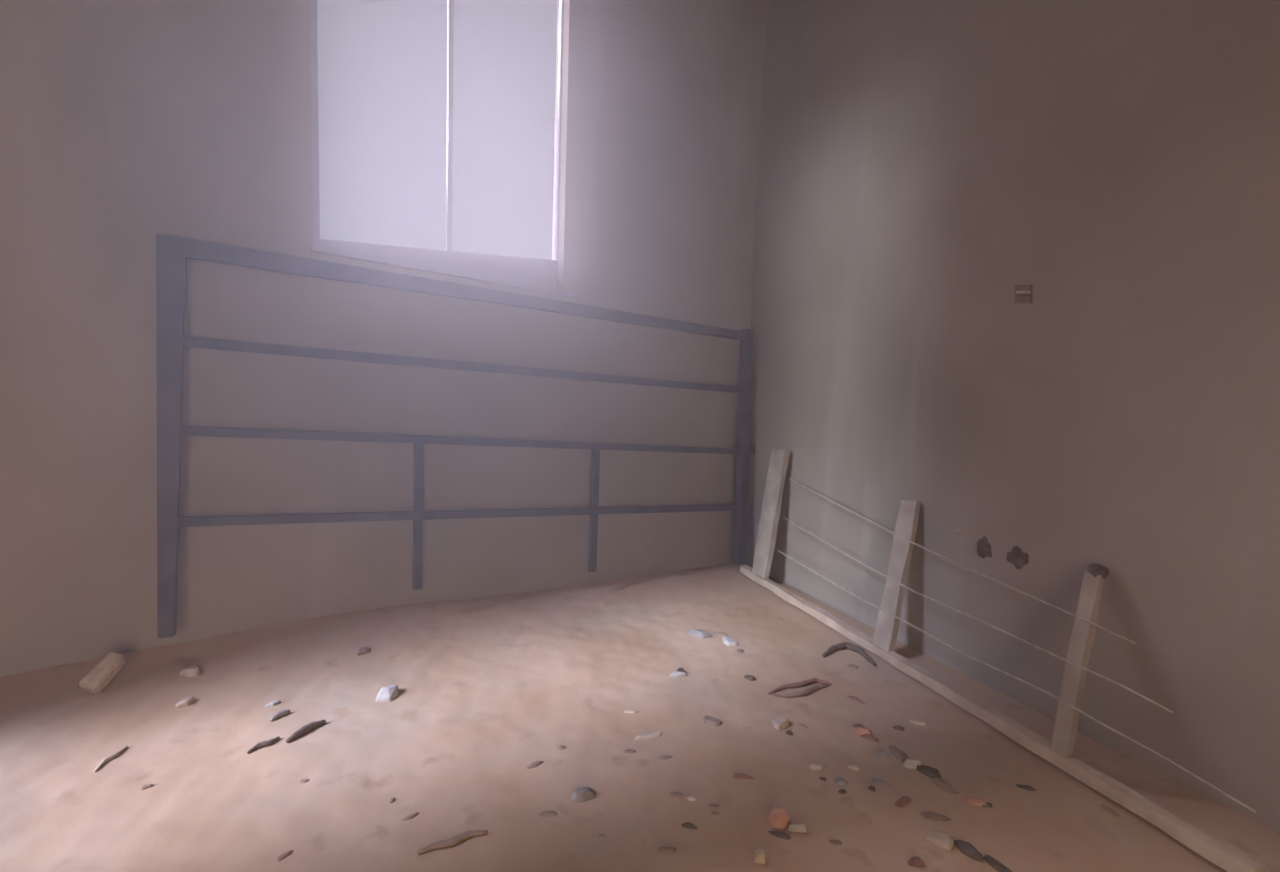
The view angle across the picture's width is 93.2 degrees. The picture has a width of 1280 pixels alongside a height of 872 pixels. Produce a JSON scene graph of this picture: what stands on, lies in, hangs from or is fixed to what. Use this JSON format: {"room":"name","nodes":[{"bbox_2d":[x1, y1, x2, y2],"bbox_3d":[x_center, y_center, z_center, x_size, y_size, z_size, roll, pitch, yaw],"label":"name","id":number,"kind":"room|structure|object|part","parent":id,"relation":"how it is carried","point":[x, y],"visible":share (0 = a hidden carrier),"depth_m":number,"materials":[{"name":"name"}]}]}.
{"room":"abandoned room","nodes":[
{"label":"abandoned room","id":0,"kind":"room"},
{"bbox_2d":[0,0,766,677],"bbox_3d":[-1.099,-1.085,2.670,4.750,4.500,0.140,-1,6,-33],"label":"wall","id":1,"kind":"structure","parent":0,"point":[124,124],"depth_m":2.48,"materials":[{"name":"paint"}]},
{"bbox_2d":[309,0,563,290],"bbox_3d":[-0.888,-1.556,2.786,1.128,1.669,0.050,-1,6,-33],"label":"window","id":2,"kind":"structure","parent":1,"relation":"in","point":[536,272],"depth_m":2.82,"materials":[{"name":"plastic"}]},
{"bbox_3d":[-0.641,-1.610,2.942,0.535,1.474,0.004,-1,6,-33],"label":"pane","id":3,"kind":"part","parent":2,"relation":"part of","materials":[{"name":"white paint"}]},
{"bbox_2d":[310,245,575,297],"bbox_3d":[-0.843,-0.743,2.795,1.199,0.077,0.052,-1,6,-33],"label":"trim","id":4,"kind":"structure","parent":1,"relation":"attached to","point":[312,249],"depth_m":2.71,"materials":[{"name":"plastic"}]},
{"bbox_2d":[0,561,1279,871],"bbox_3d":[0.015,1.097,0.239,4.249,0.103,6.261,0,6,-25],"label":"floor","id":5,"kind":"structure","parent":0,"point":[491,688],"depth_m":1.83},
{"bbox_2d":[79,651,125,693],"bbox_3d":[-1.862,0.820,2.097,0.071,0.115,0.133,3,5,13],"label":"wood block","id":6,"kind":"object","parent":5,"relation":"on","point":[99,678],"visible":1,"depth_m":2.08,"materials":[{"name":"beige wood"}]},
{"bbox_2d":[93,746,127,772],"bbox_3d":[-1.548,0.941,1.765,0.020,0.015,0.124,2,5,-4],"label":"twig","id":7,"kind":"object","parent":5,"relation":"on","point":[117,753],"visible":1,"depth_m":1.76,"materials":[{"name":"wood"}]},
{"bbox_2d":[139,783,153,790],"bbox_3d":[-1.350,0.959,1.653,0.028,0.011,0.016,-2,7,-39],"label":"clod","id":8,"kind":"object","parent":5,"relation":"on","point":[145,786],"visible":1,"depth_m":1.65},
{"bbox_2d":[175,696,195,708],"bbox_3d":[-1.560,0.913,2.071,0.042,0.026,0.048,2,5,0],"label":"stone","id":9,"kind":"object","parent":5,"relation":"on","point":[186,701],"visible":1,"depth_m":2.06,"materials":[{"name":"beige stone"}]},
{"bbox_2d":[179,664,199,677],"bbox_3d":[-1.644,0.863,2.221,0.062,0.034,0.049,3,5,9],"label":"stone","id":10,"kind":"object","parent":5,"relation":"on","point":[191,671],"visible":1,"depth_m":2.20,"materials":[{"name":"beige stone"}]},
{"bbox_2d":[246,736,279,754],"bbox_3d":[-1.143,0.936,1.837,0.024,0.018,0.090,7,7,44],"label":"wood splinter","id":11,"kind":"object","parent":5,"relation":"on","point":[264,743],"visible":1,"depth_m":1.83,"materials":[{"name":"wood"}]},
{"bbox_2d":[264,700,280,708],"bbox_3d":[-1.257,0.917,2.071,0.025,0.016,0.052,4,6,24],"label":"flake","id":12,"kind":"object","parent":5,"relation":"on","point":[273,702],"visible":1,"depth_m":2.06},
{"bbox_2d":[269,710,290,721],"bbox_3d":[-1.188,0.918,1.993,0.020,0.019,0.066,5,6,28],"label":"stone","id":13,"kind":"object","parent":5,"relation":"on","point":[279,714],"visible":1,"depth_m":1.99,"materials":[{"name":"grey stone"}]},
{"bbox_2d":[277,849,292,862],"bbox_3d":[-0.838,0.992,1.430,0.012,0.009,0.035,5,6,33],"label":"clod","id":14,"kind":"object","parent":5,"relation":"on","point":[284,856],"visible":1,"depth_m":1.43,"materials":[{"name":"brown soil"}]},
{"bbox_2d":[299,778,309,783],"bbox_3d":[-0.938,0.965,1.690,0.023,0.009,0.012,-2,6,-34],"label":"clod","id":15,"kind":"object","parent":5,"relation":"on","point":[304,780],"visible":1,"depth_m":1.69,"materials":[{"name":"soil"}]},
{"bbox_2d":[285,720,325,743],"bbox_3d":[-1.055,0.926,1.908,0.025,0.026,0.126,5,6,28],"label":"wood splinter","id":16,"kind":"object","parent":5,"relation":"on","point":[305,729],"visible":1,"depth_m":1.90,"materials":[{"name":"wood"}]},
{"bbox_2d":[357,646,370,655],"bbox_3d":[-1.121,0.872,2.456,0.034,0.024,0.063,8,7,36],"label":"clod","id":17,"kind":"object","parent":5,"relation":"on","point":[362,651],"visible":1,"depth_m":2.44,"materials":[{"name":"soil"}]},
{"bbox_2d":[375,684,399,701],"bbox_3d":[-0.893,0.912,2.141,0.069,0.049,0.081,0,5,-18],"label":"lump","id":18,"kind":"object","parent":5,"relation":"on","point":[387,693],"visible":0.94,"depth_m":2.12,"materials":[{"name":"white stone"}]},
{"bbox_2d":[401,812,419,820],"bbox_3d":[-0.595,0.990,1.570,0.045,0.008,0.012,-2,7,-37],"label":"clod","id":19,"kind":"object","parent":5,"relation":"on","point":[411,817],"visible":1,"depth_m":1.57,"materials":[{"name":"brown soil"}]},
{"bbox_2d":[417,830,487,854],"bbox_3d":[-0.460,0.997,1.490,0.168,0.020,0.024,-1,6,-29],"label":"twig","id":20,"kind":"object","parent":5,"relation":"on","point":[456,840],"visible":1,"depth_m":1.48,"materials":[{"name":"brown wood"}]},
{"bbox_2d":[156,234,755,639],"bbox_3d":[-0.454,0.036,3.022,3.101,1.576,0.140,-1,6,-33],"label":"steel frame","id":21,"kind":"object","parent":5,"relation":"on","point":[173,252],"visible":0.98,"depth_m":2.55,"materials":[{"name":"grey metal"}]},
{"bbox_3d":[-1.712,0.006,2.198,0.091,1.448,0.171,2,5,0],"label":"post","id":22,"kind":"part","parent":21,"relation":"part of","materials":[{"name":"metal"}]},
{"bbox_3d":[-0.519,-0.655,2.953,2.836,0.192,0.039,-1,6,-33],"label":"rail","id":23,"kind":"part","parent":21,"relation":"part of","materials":[{"name":"metal"}]},
{"bbox_3d":[0.643,0.070,3.747,0.089,1.453,0.179,2,5,0],"label":"post","id":24,"kind":"part","parent":21,"relation":"part of","materials":[{"name":"metal"}]},
{"bbox_2d":[525,760,543,768],"bbox_3d":[-0.311,0.978,1.802,0.020,0.011,0.054,7,7,42],"label":"clod","id":25,"kind":"object","parent":5,"relation":"on","point":[535,764],"visible":1,"depth_m":1.79,"materials":[{"name":"brown soil"}]},
{"bbox_2d":[538,810,557,817],"bbox_3d":[-0.243,0.999,1.598,0.048,0.015,0.018,1,5,-12],"label":"clod","id":26,"kind":"object","parent":5,"relation":"on","point":[546,814],"visible":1,"depth_m":1.59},
{"bbox_2d":[557,745,566,750],"bbox_3d":[-0.244,0.972,1.885,0.029,0.012,0.019,3,5,13],"label":"clod","id":27,"kind":"object","parent":5,"relation":"on","point":[560,747],"visible":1,"depth_m":1.88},
{"bbox_2d":[569,786,595,802],"bbox_3d":[-0.159,0.992,1.671,0.068,0.037,0.044,2,5,-4],"label":"rock","id":28,"kind":"object","parent":5,"relation":"on","point":[581,794],"visible":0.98,"depth_m":1.66,"materials":[{"name":"grey stone"}]},
{"bbox_2d":[624,749,636,753],"bbox_3d":[-0.031,0.978,1.875,0.037,0.011,0.015,2,5,-4],"label":"clay piece","id":29,"kind":"object","parent":5,"relation":"on","point":[626,750],"visible":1,"depth_m":1.87,"materials":[{"name":"brown soil"}]},
{"bbox_2d":[623,709,639,714],"bbox_3d":[-0.032,0.961,2.109,0.053,0.010,0.016,3,5,11],"label":"clod","id":30,"kind":"object","parent":5,"relation":"on","point":[631,711],"visible":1,"depth_m":2.10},
{"bbox_2d":[634,731,662,739],"bbox_3d":[0.027,0.976,1.968,0.105,0.012,0.027,0,7,-22],"label":"clay piece","id":31,"kind":"object","parent":5,"relation":"on","point":[647,736],"visible":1,"depth_m":1.96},
{"bbox_2d":[659,755,672,759],"bbox_3d":[0.079,0.988,1.857,0.040,0.011,0.018,2,5,2],"label":"clay piece","id":32,"kind":"object","parent":5,"relation":"on","point":[663,757],"visible":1,"depth_m":1.85,"materials":[{"name":"brown soil"}]},
{"bbox_2d":[658,846,676,853],"bbox_3d":[0.068,1.019,1.486,0.045,0.013,0.016,2,5,-1],"label":"clod","id":33,"kind":"object","parent":5,"relation":"on","point":[665,850],"visible":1,"depth_m":1.48,"materials":[{"name":"brown soil"}]},
{"bbox_2d":[669,792,682,798],"bbox_3d":[0.100,0.999,1.681,0.038,0.011,0.013,2,5,4],"label":"clod","id":34,"kind":"object","parent":5,"relation":"on","point":[672,794],"visible":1,"depth_m":1.68,"materials":[{"name":"beige stone"}]},
{"bbox_2d":[669,671,686,677],"bbox_3d":[0.146,0.941,2.385,0.074,0.018,0.030,1,6,-16],"label":"flake","id":35,"kind":"object","parent":5,"relation":"on","point":[675,673],"visible":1,"depth_m":2.38,"materials":[{"name":"white stone"}]},
{"bbox_2d":[677,667,685,673],"bbox_3d":[0.162,0.937,2.405,0.039,0.032,0.013,1,5,-14],"label":"crumb","id":36,"kind":"object","parent":5,"relation":"on","point":[680,669],"visible":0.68,"depth_m":2.40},
{"bbox_2d":[681,822,697,829],"bbox_3d":[0.129,1.014,1.573,0.043,0.010,0.016,3,5,7],"label":"clod","id":37,"kind":"object","parent":5,"relation":"on","point":[689,825],"visible":1,"depth_m":1.57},
{"bbox_2d":[686,795,696,800],"bbox_3d":[0.141,1.002,1.675,0.028,0.011,0.018,2,5,3],"label":"chunk","id":38,"kind":"object","parent":5,"relation":"on","point":[691,797],"visible":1,"depth_m":1.67,"materials":[{"name":"white stone"}]},
{"bbox_2d":[687,629,712,639],"bbox_3d":[0.274,0.906,2.765,0.107,0.037,0.054,6,6,34],"label":"clump","id":39,"kind":"object","parent":5,"relation":"on","point":[699,633],"visible":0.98,"depth_m":2.75,"materials":[{"name":"grey stone"}]},
{"bbox_2d":[703,715,721,726],"bbox_3d":[0.243,0.972,2.059,0.068,0.021,0.039,7,8,43],"label":"clod","id":40,"kind":"object","parent":5,"relation":"on","point":[709,720],"visible":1,"depth_m":2.05,"materials":[{"name":"brown soil"}]},
{"bbox_2d":[708,802,719,806],"bbox_3d":[0.201,1.010,1.654,0.032,0.007,0.010,3,5,6],"label":"clod","id":41,"kind":"object","parent":5,"relation":"on","point":[712,804],"visible":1,"depth_m":1.65,"materials":[{"name":"soil"}]},
{"bbox_2d":[716,632,726,636],"bbox_3d":[0.375,0.909,2.772,0.049,0.016,0.025,4,6,23],"label":"clump","id":42,"kind":"object","parent":5,"relation":"on","point":[717,633],"visible":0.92,"depth_m":2.77,"materials":[{"name":"brown soil"}]},
{"bbox_2d":[721,636,738,645],"bbox_3d":[0.399,0.918,2.708,0.057,0.020,0.091,1,5,-16],"label":"flake","id":43,"kind":"object","parent":5,"relation":"on","point":[728,641],"visible":1,"depth_m":2.69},
{"bbox_2d":[734,648,744,653],"bbox_3d":[0.430,0.930,2.604,0.040,0.020,0.030,1,5,-13],"label":"clump","id":44,"kind":"object","parent":5,"relation":"on","point":[739,651],"visible":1,"depth_m":2.60,"materials":[{"name":"beige stone"}]},
{"bbox_2d":[733,773,755,779],"bbox_3d":[0.305,0.996,1.764,0.063,0.018,0.014,3,4,7],"label":"clay piece","id":45,"kind":"object","parent":5,"relation":"on","point":[738,776],"visible":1,"depth_m":1.76,"materials":[{"name":"brown soil"}]},
{"bbox_2d":[744,675,755,680],"bbox_3d":[0.427,0.946,2.364,0.044,0.020,0.031,4,6,25],"label":"clod","id":46,"kind":"object","parent":5,"relation":"on","point":[748,677],"visible":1,"depth_m":2.35,"materials":[{"name":"grey stone"}]},
{"bbox_2d":[753,848,765,864],"bbox_3d":[0.291,1.024,1.474,0.031,0.034,0.032,3,5,7],"label":"chunk","id":47,"kind":"object","parent":5,"relation":"on","point":[759,856],"visible":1,"depth_m":1.46,"materials":[{"name":"beige stone"}]},
{"bbox_2d":[766,805,790,829],"bbox_3d":[0.362,1.009,1.594,0.052,0.055,0.050,-1,6,-33],"label":"fragment","id":48,"kind":"object","parent":5,"relation":"on","point":[778,818],"visible":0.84,"depth_m":1.58,"materials":[{"name":"orange stone"}]},
{"bbox_2d":[768,831,791,839],"bbox_3d":[0.358,1.021,1.548,0.059,0.010,0.017,4,5,17],"label":"clod","id":49,"kind":"object","parent":5,"relation":"on","point":[782,835],"visible":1,"depth_m":1.54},
{"bbox_2d":[771,717,789,730],"bbox_3d":[0.471,0.975,2.051,0.055,0.041,0.055,-1,6,-29],"label":"chunk","id":50,"kind":"object","parent":5,"relation":"on","point":[780,723],"visible":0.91,"depth_m":2.03,"materials":[{"name":"beige stone"}]},
{"bbox_2d":[785,729,793,735],"bbox_3d":[0.495,0.984,2.003,0.019,0.016,0.023,-2,6,-36],"label":"clod","id":51,"kind":"object","parent":5,"relation":"on","point":[789,733],"visible":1,"depth_m":2.00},
{"bbox_2d":[788,823,806,833],"bbox_3d":[0.408,1.019,1.569,0.048,0.029,0.017,2,5,-3],"label":"flake","id":52,"kind":"object","parent":5,"relation":"on","point":[797,827],"visible":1,"depth_m":1.56,"materials":[{"name":"beige stone"}]},
{"bbox_2d":[767,678,831,694],"bbox_3d":[0.601,0.954,2.313,0.282,0.022,0.054,0,6,-20],"label":"strip","id":53,"kind":"object","parent":5,"relation":"on","point":[814,680],"visible":0.99,"depth_m":2.31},
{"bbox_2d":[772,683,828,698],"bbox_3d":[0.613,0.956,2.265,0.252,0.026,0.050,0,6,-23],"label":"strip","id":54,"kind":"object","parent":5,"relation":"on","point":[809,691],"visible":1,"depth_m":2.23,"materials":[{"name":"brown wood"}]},
{"bbox_2d":[808,762,824,770],"bbox_3d":[0.532,0.996,1.823,0.047,0.018,0.027,2,5,-4],"label":"pebble","id":55,"kind":"object","parent":5,"relation":"on","point":[815,766],"visible":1,"depth_m":1.81,"materials":[{"name":"beige stone"}]},
{"bbox_2d":[829,840,841,845],"bbox_3d":[0.495,1.030,1.532,0.030,0.009,0.014,3,6,12],"label":"clod","id":56,"kind":"object","parent":5,"relation":"on","point":[835,842],"visible":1,"depth_m":1.53,"materials":[{"name":"brown soil"}]},
{"bbox_2d":[834,777,847,786],"bbox_3d":[0.582,1.004,1.756,0.038,0.018,0.027,2,5,-4],"label":"pebble","id":57,"kind":"object","parent":5,"relation":"on","point":[840,781],"visible":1,"depth_m":1.75,"materials":[{"name":"grey stone"}]},
{"bbox_2d":[838,789,846,794],"bbox_3d":[0.574,1.010,1.717,0.022,0.010,0.015,0,5,-18],"label":"clod","id":58,"kind":"object","parent":5,"relation":"on","point":[841,791],"visible":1,"depth_m":1.71,"materials":[{"name":"soil"}]},
{"bbox_2d":[822,641,876,666],"bbox_3d":[0.913,0.939,2.630,0.217,0.031,0.158,4,6,22],"label":"twig","id":59,"kind":"object","parent":5,"relation":"on","point":[845,645],"visible":1,"depth_m":2.65,"materials":[{"name":"wood"}]},
{"bbox_2d":[847,664,857,669],"bbox_3d":[0.886,0.960,2.518,0.036,0.015,0.025,5,6,27],"label":"clod","id":60,"kind":"object","parent":5,"relation":"on","point":[849,665],"visible":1,"depth_m":2.51,"materials":[{"name":"soil"}]},
{"bbox_2d":[847,764,860,770],"bbox_3d":[0.648,1.003,1.829,0.035,0.015,0.021,4,6,23],"label":"pebble","id":61,"kind":"object","parent":5,"relation":"on","point":[852,767],"visible":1,"depth_m":1.82,"materials":[{"name":"beige stone"}]},
{"bbox_2d":[846,695,866,705],"bbox_3d":[0.803,0.976,2.235,0.078,0.016,0.019,7,9,45],"label":"clay piece","id":62,"kind":"object","parent":5,"relation":"on","point":[855,699],"visible":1,"depth_m":2.23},
{"bbox_2d":[851,723,865,727],"bbox_3d":[0.745,0.990,2.058,0.046,0.015,0.023,3,5,10],"label":"clay piece","id":63,"kind":"object","parent":5,"relation":"on","point":[855,725],"visible":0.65,"depth_m":2.06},
{"bbox_2d":[854,726,871,735],"bbox_3d":[0.746,0.989,2.022,0.053,0.035,0.034,4,5,18],"label":"fragment","id":64,"kind":"object","parent":5,"relation":"on","point":[860,731],"visible":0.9,"depth_m":2.01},
{"bbox_2d":[859,733,879,742],"bbox_3d":[0.758,0.995,1.997,0.059,0.016,0.024,5,7,29],"label":"clay piece","id":65,"kind":"object","parent":5,"relation":"on","point":[866,736],"visible":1,"depth_m":1.99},
{"bbox_2d":[868,785,875,792],"bbox_3d":[0.664,1.008,1.732,0.020,0.012,0.018,5,6,28],"label":"clod","id":66,"kind":"object","parent":5,"relation":"on","point":[872,788],"visible":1,"depth_m":1.73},
{"bbox_2d":[868,778,890,786],"bbox_3d":[0.697,1.009,1.760,0.063,0.015,0.021,3,5,8],"label":"pebble","id":67,"kind":"object","parent":5,"relation":"on","point":[872,780],"visible":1,"depth_m":1.76,"materials":[{"name":"grey stone"}]},
{"bbox_2d":[875,749,887,758],"bbox_3d":[0.759,1.004,1.910,0.039,0.021,0.032,0,6,-21],"label":"pebble","id":68,"kind":"object","parent":5,"relation":"on","point":[879,753],"visible":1,"depth_m":1.90,"materials":[{"name":"grey stone"}]},
{"bbox_2d":[887,745,909,762],"bbox_3d":[0.816,1.003,1.912,0.034,0.023,0.082,1,5,-11],"label":"clod","id":69,"kind":"object","parent":5,"relation":"on","point":[899,754],"visible":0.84,"depth_m":1.90,"materials":[{"name":"brown soil"}]},
{"bbox_2d":[892,725,904,730],"bbox_3d":[0.884,0.999,2.067,0.038,0.015,0.022,4,6,18],"label":"clod","id":70,"kind":"object","parent":5,"relation":"on","point":[899,728],"visible":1,"depth_m":2.06,"materials":[{"name":"grey stone"}]},
{"bbox_2d":[894,796,911,807],"bbox_3d":[0.729,1.016,1.684,0.065,0.015,0.021,-2,7,-38],"label":"clay piece","id":71,"kind":"object","parent":5,"relation":"on","point":[903,800],"visible":1,"depth_m":1.68,"materials":[{"name":"brown stone"}]},
{"bbox_2d":[903,759,921,769],"bbox_3d":[0.834,1.007,1.851,0.054,0.037,0.021,3,5,6],"label":"flake","id":72,"kind":"object","parent":5,"relation":"on","point":[908,763],"visible":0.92,"depth_m":1.84,"materials":[{"name":"beige stone"}]},
{"bbox_2d":[906,856,924,866],"bbox_3d":[0.672,1.041,1.478,0.043,0.016,0.024,2,5,-5],"label":"clay piece","id":73,"kind":"object","parent":5,"relation":"on","point":[915,860],"visible":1,"depth_m":1.47,"materials":[{"name":"brown soil"}]},
{"bbox_2d":[908,719,925,725],"bbox_3d":[0.965,0.997,2.106,0.054,0.012,0.023,3,5,11],"label":"flake","id":74,"kind":"object","parent":5,"relation":"on","point":[916,722],"visible":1,"depth_m":2.10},
{"bbox_2d":[916,764,941,778],"bbox_3d":[0.873,1.014,1.824,0.041,0.026,0.074,-1,6,-33],"label":"clod","id":75,"kind":"object","parent":5,"relation":"on","point":[930,772],"visible":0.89,"depth_m":1.82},
{"bbox_2d":[920,811,951,821],"bbox_3d":[0.797,1.026,1.630,0.078,0.017,0.026,2,5,3],"label":"clod","id":76,"kind":"object","parent":5,"relation":"on","point":[932,816],"visible":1,"depth_m":1.62,"materials":[{"name":"brown soil"}]},
{"bbox_2d":[925,830,954,850],"bbox_3d":[0.767,1.030,1.545,0.061,0.020,0.054,6,6,36],"label":"chunk","id":77,"kind":"object","parent":5,"relation":"on","point":[940,839],"visible":1,"depth_m":1.54,"materials":[{"name":"beige stone"}]},
{"bbox_2d":[930,777,959,794],"bbox_3d":[0.890,1.021,1.764,0.036,0.022,0.078,-1,6,-33],"label":"clod","id":78,"kind":"object","parent":5,"relation":"on","point":[940,782],"visible":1,"depth_m":1.76,"materials":[{"name":"brown soil"}]},
{"bbox_2d":[953,840,982,862],"bbox_3d":[0.822,1.037,1.514,0.039,0.027,0.074,-3,7,-41],"label":"clod","id":79,"kind":"object","parent":5,"relation":"on","point":[967,849],"visible":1,"depth_m":1.50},
{"bbox_2d":[964,797,988,807],"bbox_3d":[0.944,1.026,1.698,0.057,0.019,0.028,4,6,19],"label":"fragment","id":80,"kind":"object","parent":5,"relation":"on","point":[976,801],"visible":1,"depth_m":1.69,"materials":[{"name":"orange ceramic"}]},
{"bbox_2d":[982,801,992,807],"bbox_3d":[0.964,1.028,1.685,0.039,0.012,0.017,2,5,2],"label":"clod","id":81,"kind":"object","parent":5,"relation":"on","point":[989,805],"visible":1,"depth_m":1.68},
{"bbox_2d":[982,854,1011,871],"bbox_3d":[0.868,1.044,1.466,0.024,0.019,0.072,-2,7,-39],"label":"clod","id":82,"kind":"object","parent":5,"relation":"on","point":[991,861],"visible":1,"depth_m":1.47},
{"bbox_2d":[740,448,1264,871],"bbox_3d":[1.171,0.561,2.559,0.301,0.774,2.414,0,6,-20],"label":"barrier","id":83,"kind":"object","parent":5,"relation":"on","point":[1059,752],"visible":1,"depth_m":2.03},
{"bbox_3d":[0.753,0.443,3.503,0.139,0.739,0.167,0,6,-21],"label":"post","id":84,"kind":"part","parent":83,"relation":"part of","materials":[{"name":"beige wood"}]},
{"bbox_3d":[1.117,0.600,2.622,0.097,0.639,0.263,7,7,43],"label":"post","id":85,"kind":"part","parent":83,"relation":"part of","materials":[{"name":"beige wood"}]},
{"bbox_3d":[1.397,0.724,1.931,0.307,0.542,0.061,-3,7,-43],"label":"post","id":86,"kind":"part","parent":83,"relation":"part of","materials":[{"name":"beige wood"}]},
{"bbox_2d":[1015,784,1036,791],"bbox_3d":[1.127,1.027,1.766,0.051,0.012,0.018,5,6,32],"label":"crumb","id":87,"kind":"object","parent":5,"relation":"on","point":[1027,787],"visible":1,"depth_m":1.76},
{"bbox_2d":[1100,804,1119,817],"bbox_3d":[1.307,1.042,1.680,0.019,0.014,0.046,-1,6,-29],"label":"clod","id":88,"kind":"object","parent":5,"relation":"on","point":[1108,810],"visible":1,"depth_m":1.68,"materials":[{"name":"brown soil"}]},
{"bbox_2d":[745,0,1279,833],"bbox_3d":[1.967,-0.853,1.292,0.200,4.500,5.600,0,6,-25],"label":"wall","id":89,"kind":"structure","parent":0,"point":[922,162],"depth_m":2.19,"materials":[{"name":"paint"}]},
{"bbox_2d":[955,526,963,533],"bbox_3d":[1.316,0.391,2.489,0.029,0.029,0.033,2,5,0],"label":"plaster nub","id":90,"kind":"object","parent":89,"relation":"attached to","point":[959,530],"visible":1,"depth_m":2.48,"materials":[{"name":"beige paint"}]},
{"bbox_2d":[976,535,992,559],"bbox_3d":[1.363,0.440,2.389,0.028,0.096,0.063,-1,6,-26],"label":"wall hole","id":91,"kind":"object","parent":89,"relation":"attached to","point":[983,547],"visible":1,"depth_m":2.38,"materials":[{"name":"brown"}]},
{"bbox_2d":[1006,546,1029,569],"bbox_3d":[1.417,0.458,2.268,0.025,0.088,0.088,0,6,-24],"label":"wall hole","id":92,"kind":"object","parent":89,"relation":"attached to","point":[1017,557],"visible":1,"depth_m":2.26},
{"bbox_2d":[1014,284,1032,303],"bbox_3d":[1.429,-0.527,2.245,0.046,0.076,0.069,0,6,-25],"label":"box","id":93,"kind":"object","parent":89,"relation":"attached to","point":[1022,293],"visible":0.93,"depth_m":2.24,"materials":[{"name":"plastic"}]}
]}

